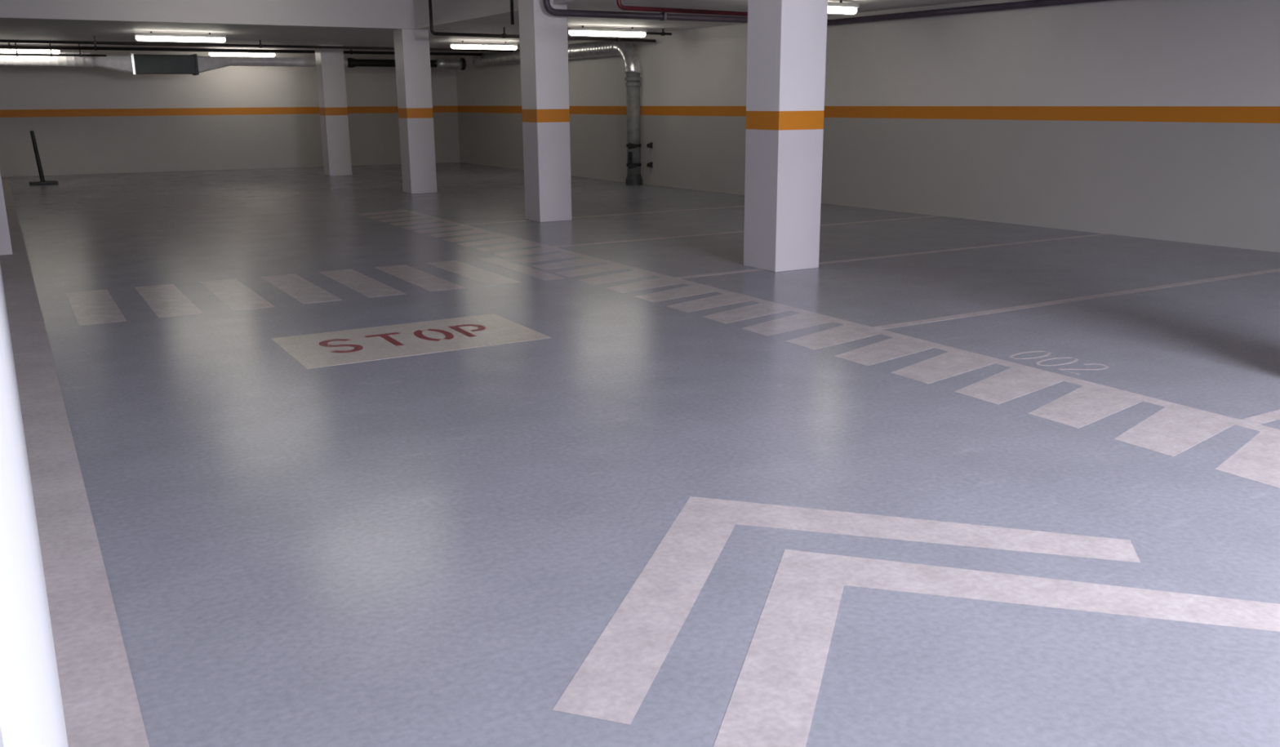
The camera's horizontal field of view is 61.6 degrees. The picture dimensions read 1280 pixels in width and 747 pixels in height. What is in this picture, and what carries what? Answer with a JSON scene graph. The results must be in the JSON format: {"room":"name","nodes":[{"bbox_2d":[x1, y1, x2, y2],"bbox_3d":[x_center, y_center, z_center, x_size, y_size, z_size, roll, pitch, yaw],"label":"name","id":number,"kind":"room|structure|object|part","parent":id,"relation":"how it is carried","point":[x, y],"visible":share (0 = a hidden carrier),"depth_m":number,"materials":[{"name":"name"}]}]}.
{"room":"parking garage","nodes":[
{"label":"parking garage","id":0,"kind":"room"},
{"bbox_2d":[0,264,68,746],"bbox_3d":[-3.343,-1.411,5.035,0.428,3.600,11.700,-9,16,-29],"label":"wall","id":1,"kind":"structure","parent":0,"point":[32,711],"depth_m":0.91,"materials":[{"name":"white paint"}]},
{"bbox_2d":[0,176,149,746],"bbox_3d":[-6.412,-0.981,10.726,0.592,0.006,34.850,-9,16,-29],"label":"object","id":2,"kind":"structure","parent":1,"relation":"attached to","point":[101,707],"depth_m":4.07,"materials":[{"name":"concrete"}]},
{"bbox_2d":[0,49,460,177],"bbox_3d":[-10.852,-6.681,27.364,16.200,2.920,1.630,-9,16,-29],"label":"wall","id":3,"kind":"structure","parent":0,"point":[86,120],"depth_m":26.99,"materials":[{"name":"paint"}]},
{"bbox_2d":[0,0,984,53],"bbox_3d":[-2.190,-4.940,12.560,16.200,0.880,35.900,-9,16,-29],"label":"ceiling","id":4,"kind":"structure","parent":0,"point":[271,22],"depth_m":18.17,"materials":[{"name":"paint"}]},
{"bbox_2d":[0,48,60,53],"bbox_3d":[-13.027,-6.782,22.503,1.560,0.170,0.110,-9,16,-29],"label":"lamp","id":5,"kind":"object","parent":4,"relation":"hanging from","point":[2,51],"visible":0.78,"depth_m":22.58,"materials":[{"name":"white plastic"}]},
{"bbox_2d":[0,43,106,57],"bbox_3d":[-13.743,-6.617,21.848,5.200,0.287,0.074,-9,16,-29],"label":"cable conduit","id":6,"kind":"object","parent":4,"relation":"attached to","point":[16,54],"visible":0.85,"depth_m":22.61,"materials":[{"name":"black metal"}]},
{"bbox_2d":[133,31,226,42],"bbox_3d":[-8.403,-6.162,19.671,1.560,0.170,0.110,-9,16,-29],"label":"lamp","id":7,"kind":"object","parent":4,"relation":"hanging from","point":[150,37],"visible":1,"depth_m":19.62,"materials":[{"name":"white plastic"}]},
{"bbox_2d":[135,35,225,42],"bbox_3d":[-8.403,-6.128,19.679,1.540,0.100,0.100,-9,16,-29],"label":"diffuser","id":8,"kind":"object","parent":7,"relation":"attached to","point":[148,38],"depth_m":19.66,"materials":[{"name":"white plastic"}]},
{"bbox_2d":[0,51,466,75],"bbox_3d":[-10.489,-7.083,24.573,13.701,0.500,0.540,-9,16,-29],"label":"ventilation duct","id":9,"kind":"object","parent":4,"relation":"hanging from","point":[131,64],"visible":0.81,"depth_m":24.26,"materials":[{"name":"metal"}]},
{"bbox_2d":[208,52,275,57],"bbox_3d":[-9.661,-7.785,26.094,1.560,0.170,0.110,-9,16,-29],"label":"lamp","id":10,"kind":"object","parent":4,"relation":"hanging from","point":[211,54],"visible":0.73,"depth_m":26.07,"materials":[{"name":"white plastic"}]},
{"bbox_2d":[0,42,484,56],"bbox_3d":[-9.914,-7.240,23.926,14.000,0.156,0.102,-9,16,-29],"label":"cable conduit","id":11,"kind":"object","parent":4,"relation":"attached to","point":[9,46],"visible":0.74,"depth_m":23.94,"materials":[{"name":"black metal"}]},
{"bbox_2d":[0,36,513,52],"bbox_3d":[-8.794,-6.691,21.741,13.653,0.158,0.093,-9,17,-30],"label":"conduit","id":12,"kind":"object","parent":4,"relation":"attached to","point":[95,42],"visible":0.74,"depth_m":21.91,"materials":[{"name":"black metal"}]},
{"bbox_2d":[449,40,518,49],"bbox_3d":[-3.378,-7.127,23.331,1.560,0.170,0.110,-9,16,-29],"label":"lamp","id":13,"kind":"object","parent":4,"relation":"hanging from","point":[480,46],"visible":1,"depth_m":23.29,"materials":[{"name":"white plastic"}]},
{"bbox_2d":[450,44,517,49],"bbox_3d":[-3.378,-7.093,23.339,1.540,0.100,0.100,-9,16,-29],"label":"diffuser","id":14,"kind":"object","parent":13,"relation":"attached to","point":[454,46],"depth_m":23.32,"materials":[{"name":"white plastic"}]},
{"bbox_2d":[428,0,656,42],"bbox_3d":[-1.646,-6.445,19.326,4.488,0.863,0.086,-9,16,-29],"label":"conduit","id":15,"kind":"object","parent":4,"relation":"attached to","point":[504,35],"visible":0.89,"depth_m":18.95,"materials":[{"name":"black metal"}]},
{"bbox_2d":[567,25,647,37],"bbox_3d":[-0.566,-6.038,18.970,1.560,0.170,0.110,-9,16,-29],"label":"lamp","id":16,"kind":"object","parent":4,"relation":"hanging from","point":[597,32],"visible":0.99,"depth_m":18.92,"materials":[{"name":"white plastic"}]},
{"bbox_2d":[568,30,645,37],"bbox_3d":[-0.566,-6.005,18.978,1.540,0.100,0.100,-9,16,-29],"label":"diffuser","id":17,"kind":"object","parent":16,"relation":"attached to","point":[628,33],"depth_m":18.95,"materials":[{"name":"white plastic"}]},
{"bbox_2d":[567,28,671,35],"bbox_3d":[-0.558,-6.100,19.114,2.630,0.122,0.074,-9,16,-29],"label":"conduit","id":18,"kind":"object","parent":4,"relation":"attached to","point":[662,33],"visible":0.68,"depth_m":19.63,"materials":[{"name":"black metal"}]},
{"bbox_2d":[616,0,747,16],"bbox_3d":[0.647,-4.644,12.379,2.110,0.964,0.049,-9,16,-29],"label":"pipe","id":19,"kind":"object","parent":4,"relation":"hanging from","point":[620,5],"visible":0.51,"depth_m":12.36,"materials":[{"name":"metal"}]},
{"bbox_2d":[542,0,1112,26],"bbox_3d":[4.545,-4.965,13.274,11.089,0.835,4.251,8,16,30],"label":"drain pipe","id":20,"kind":"object","parent":4,"relation":"attached to","point":[663,16],"visible":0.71,"depth_m":14.85,"materials":[{"name":"grey metal"}]},
{"bbox_2d":[827,0,859,14],"bbox_3d":[2.241,-4.807,14.044,1.560,0.170,0.110,-9,16,-29],"label":"lamp","id":21,"kind":"object","parent":4,"relation":"hanging from","point":[833,7],"visible":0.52,"depth_m":14.25,"materials":[{"name":"white plastic"}]},
{"bbox_2d":[827,6,857,14],"bbox_3d":[2.241,-4.773,14.052,1.540,0.100,0.100,-9,16,-29],"label":"diffuser","id":22,"kind":"object","parent":21,"relation":"attached to","point":[831,10],"depth_m":14.26,"materials":[{"name":"white plastic"}]},
{"bbox_2d":[8,162,1279,746],"bbox_3d":[-2.167,-1.587,13.412,16.200,0.200,35.900,-9,16,-29],"label":"floor","id":23,"kind":"structure","parent":0,"point":[426,549],"depth_m":5.10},
{"bbox_2d":[0,173,12,254],"bbox_3d":[-7.516,-3.115,11.855,0.550,3.600,0.550,-9,16,-29],"label":"concrete column","id":24,"kind":"structure","parent":23,"relation":"on","point":[5,239],"depth_m":12.11,"materials":[{"name":"paint"}]},
{"bbox_2d":[29,130,58,185],"bbox_3d":[-12.745,-4.585,22.816,0.540,1.122,0.340,-9,16,-29],"label":"barrier post","id":25,"kind":"object","parent":23,"relation":"on","point":[42,182],"visible":1,"depth_m":22.78,"materials":[{"name":"black metal"}]},
{"bbox_3d":[-12.741,-4.070,22.947,0.540,0.060,0.340,-9,16,-29],"label":"plate","id":26,"kind":"part","parent":25,"relation":"part of","materials":[{"name":"black metal"}]},
{"bbox_2d":[66,289,126,325],"bbox_3d":[-4.608,-0.570,9.069,0.335,0.001,1.720,-9,16,-29],"label":"bar","id":27,"kind":"object","parent":23,"relation":"on","point":[90,307],"visible":1,"depth_m":8.97,"materials":[{"name":"paint"}]},
{"bbox_2d":[134,284,203,317],"bbox_3d":[-4.120,-0.644,9.346,0.335,0.001,1.720,-9,16,-29],"label":"bar","id":28,"kind":"object","parent":23,"relation":"on","point":[166,300],"visible":1,"depth_m":9.27,"materials":[{"name":"paint"}]},
{"bbox_2d":[199,278,275,311],"bbox_3d":[-3.633,-0.718,9.623,0.335,0.001,1.720,-9,16,-29],"label":"bar","id":29,"kind":"object","parent":23,"relation":"on","point":[235,295],"visible":1,"depth_m":9.53,"materials":[{"name":"paint"}]},
{"bbox_2d":[261,273,342,303],"bbox_3d":[-3.145,-0.791,9.899,0.335,0.001,1.720,-9,16,-29],"label":"bar","id":30,"kind":"object","parent":23,"relation":"on","point":[304,291],"visible":1,"depth_m":9.81,"materials":[{"name":"paint"}]},
{"bbox_2d":[314,44,351,176],"bbox_3d":[-7.119,-6.093,24.947,0.520,2.920,0.500,-9,16,-29],"label":"concrete column","id":31,"kind":"structure","parent":23,"relation":"on","point":[330,64],"depth_m":24.75,"materials":[{"name":"paint"}]},
{"bbox_2d":[319,269,405,297],"bbox_3d":[-2.658,-0.865,10.176,0.335,0.001,1.720,-9,16,-29],"label":"bar","id":32,"kind":"object","parent":23,"relation":"on","point":[368,286],"visible":1,"depth_m":10.09,"materials":[{"name":"paint"}]},
{"bbox_2d":[271,313,551,368],"bbox_3d":[-1.653,-0.255,7.748,1.738,0.002,1.065,-9,16,-29],"label":"stop marking","id":33,"kind":"object","parent":23,"relation":"on","point":[390,341],"visible":1,"depth_m":7.70,"materials":[{"name":"beige paint"}]},
{"bbox_2d":[393,29,437,194],"bbox_3d":[-4.163,-5.162,19.821,0.500,3.600,0.500,-9,16,-29],"label":"concrete column","id":34,"kind":"structure","parent":23,"relation":"on","point":[411,46],"depth_m":19.71,"materials":[{"name":"paint"}]},
{"bbox_2d":[373,264,465,291],"bbox_3d":[-2.170,-0.939,10.453,0.335,0.001,1.720,-9,16,-29],"label":"bar","id":35,"kind":"object","parent":23,"relation":"on","point":[426,281],"visible":1,"depth_m":10.39,"materials":[{"name":"paint"}]},
{"bbox_2d":[426,260,521,285],"bbox_3d":[-1.682,-1.012,10.729,0.335,0.001,1.720,-9,16,-29],"label":"bar","id":36,"kind":"object","parent":23,"relation":"on","point":[485,277],"visible":1,"depth_m":10.66,"materials":[{"name":"paint"}]},
{"bbox_2d":[477,257,564,280],"bbox_3d":[-1.244,-1.079,10.978,0.220,0.001,1.720,-9,16,-29],"label":"bar","id":37,"kind":"object","parent":23,"relation":"on","point":[540,274],"visible":1,"depth_m":10.91,"materials":[{"name":"paint"}]},
{"bbox_2d":[518,0,571,222],"bbox_3d":[-1.328,-3.957,15.001,0.500,3.600,0.500,-9,16,-29],"label":"concrete column","id":38,"kind":"structure","parent":23,"relation":"on","point":[543,36],"depth_m":14.89,"materials":[{"name":"paint"}]},
{"bbox_2d":[466,205,744,225],"bbox_3d":[0.178,-2.453,16.348,6.022,0.001,0.100,-9,16,-29],"label":"parking line","id":39,"kind":"object","parent":23,"relation":"on","point":[739,206],"visible":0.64,"depth_m":16.09,"materials":[{"name":"paint"}]},
{"bbox_2d":[554,215,937,247],"bbox_3d":[1.647,-1.881,14.057,6.165,0.001,0.100,-9,16,-29],"label":"parking line","id":40,"kind":"object","parent":23,"relation":"on","point":[931,215],"visible":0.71,"depth_m":13.51,"materials":[{"name":"paint"}]},
{"bbox_2d":[743,0,827,271],"bbox_3d":[1.423,-2.833,10.504,0.550,3.600,0.540,-9,16,-29],"label":"concrete column","id":41,"kind":"structure","parent":23,"relation":"on","point":[786,40],"depth_m":10.43,"materials":[{"name":"paint"}]},
{"bbox_2d":[357,208,1279,488],"bbox_3d":[0.025,-0.845,10.023,0.850,0.001,16.500,-9,16,-29],"label":"walkway marking","id":42,"kind":"object","parent":23,"relation":"on","point":[1175,428],"visible":1,"depth_m":6.90,"materials":[{"name":"paint"}]},
{"bbox_2d":[552,496,1140,724],"bbox_3d":[0.805,0.791,3.564,1.748,0.001,1.734,4,15,16],"label":"chevron marking","id":43,"kind":"object","parent":23,"relation":"on","point":[611,683],"visible":1,"depth_m":3.99,"materials":[{"name":"paint"}]},
{"bbox_2d":[675,233,1106,278],"bbox_3d":[3.074,-1.326,11.832,6.304,0.001,0.100,-9,16,-29],"label":"parking line","id":44,"kind":"object","parent":23,"relation":"on","point":[1051,239],"visible":1,"depth_m":11.75,"materials":[{"name":"paint"}]},
{"bbox_2d":[713,549,1279,746],"bbox_3d":[1.137,0.928,3.016,1.748,0.001,1.734,4,15,16],"label":"chevron marking","id":45,"kind":"object","parent":23,"relation":"on","point":[772,703],"visible":1,"depth_m":3.57,"materials":[{"name":"paint"}]},
{"bbox_2d":[1009,351,1108,374],"bbox_3d":[2.694,-0.078,6.932,0.356,0.001,0.588,-9,16,-29],"label":"number","id":46,"kind":"object","parent":23,"relation":"on","point":[1049,353],"visible":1,"depth_m":6.94,"materials":[{"name":"paint"}]},
{"bbox_2d":[872,268,1279,329],"bbox_3d":[4.537,-0.756,9.549,6.446,0.001,0.100,-9,16,-29],"label":"parking line","id":47,"kind":"object","parent":23,"relation":"on","point":[1003,309],"visible":1,"depth_m":8.99,"materials":[{"name":"paint"}]},
{"bbox_2d":[1241,409,1279,424],"bbox_3d":[6.028,-0.176,7.225,6.591,0.001,0.100,-9,16,-29],"label":"parking line","id":48,"kind":"object","parent":23,"relation":"on","point":[1275,415],"visible":1,"depth_m":5.67,"materials":[{"name":"paint"}]},
{"bbox_2d":[455,0,1279,252],"bbox_3d":[4.411,-3.880,15.923,1.800,2.920,34.400,-9,16,-29],"label":"wall","id":49,"kind":"structure","parent":0,"point":[1153,119],"depth_m":14.39,"materials":[{"name":"paint"}]},
{"bbox_2d":[471,40,652,185],"bbox_3d":[-2.102,-5.994,24.566,0.535,2.849,8.360,-9,16,-29],"label":"pipe","id":50,"kind":"object","parent":49,"relation":"attached to","point":[625,50],"visible":0.7,"depth_m":21.45,"materials":[{"name":"metal"}]},
{"bbox_3d":[-3.255,-4.188,8.249,9.950,0.200,20.050,-9,16,-29],"label":"ceiling","id":51,"kind":"structure","parent":0,"visible":0},
{"bbox_2d":[510,0,514,24],"bbox_3d":[-1.836,-5.433,15.341,0.048,0.860,0.047,-9,16,-29],"label":"drain pipe","id":52,"kind":"object","parent":51,"relation":"attached to","point":[512,15],"visible":1,"depth_m":15.39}
]}

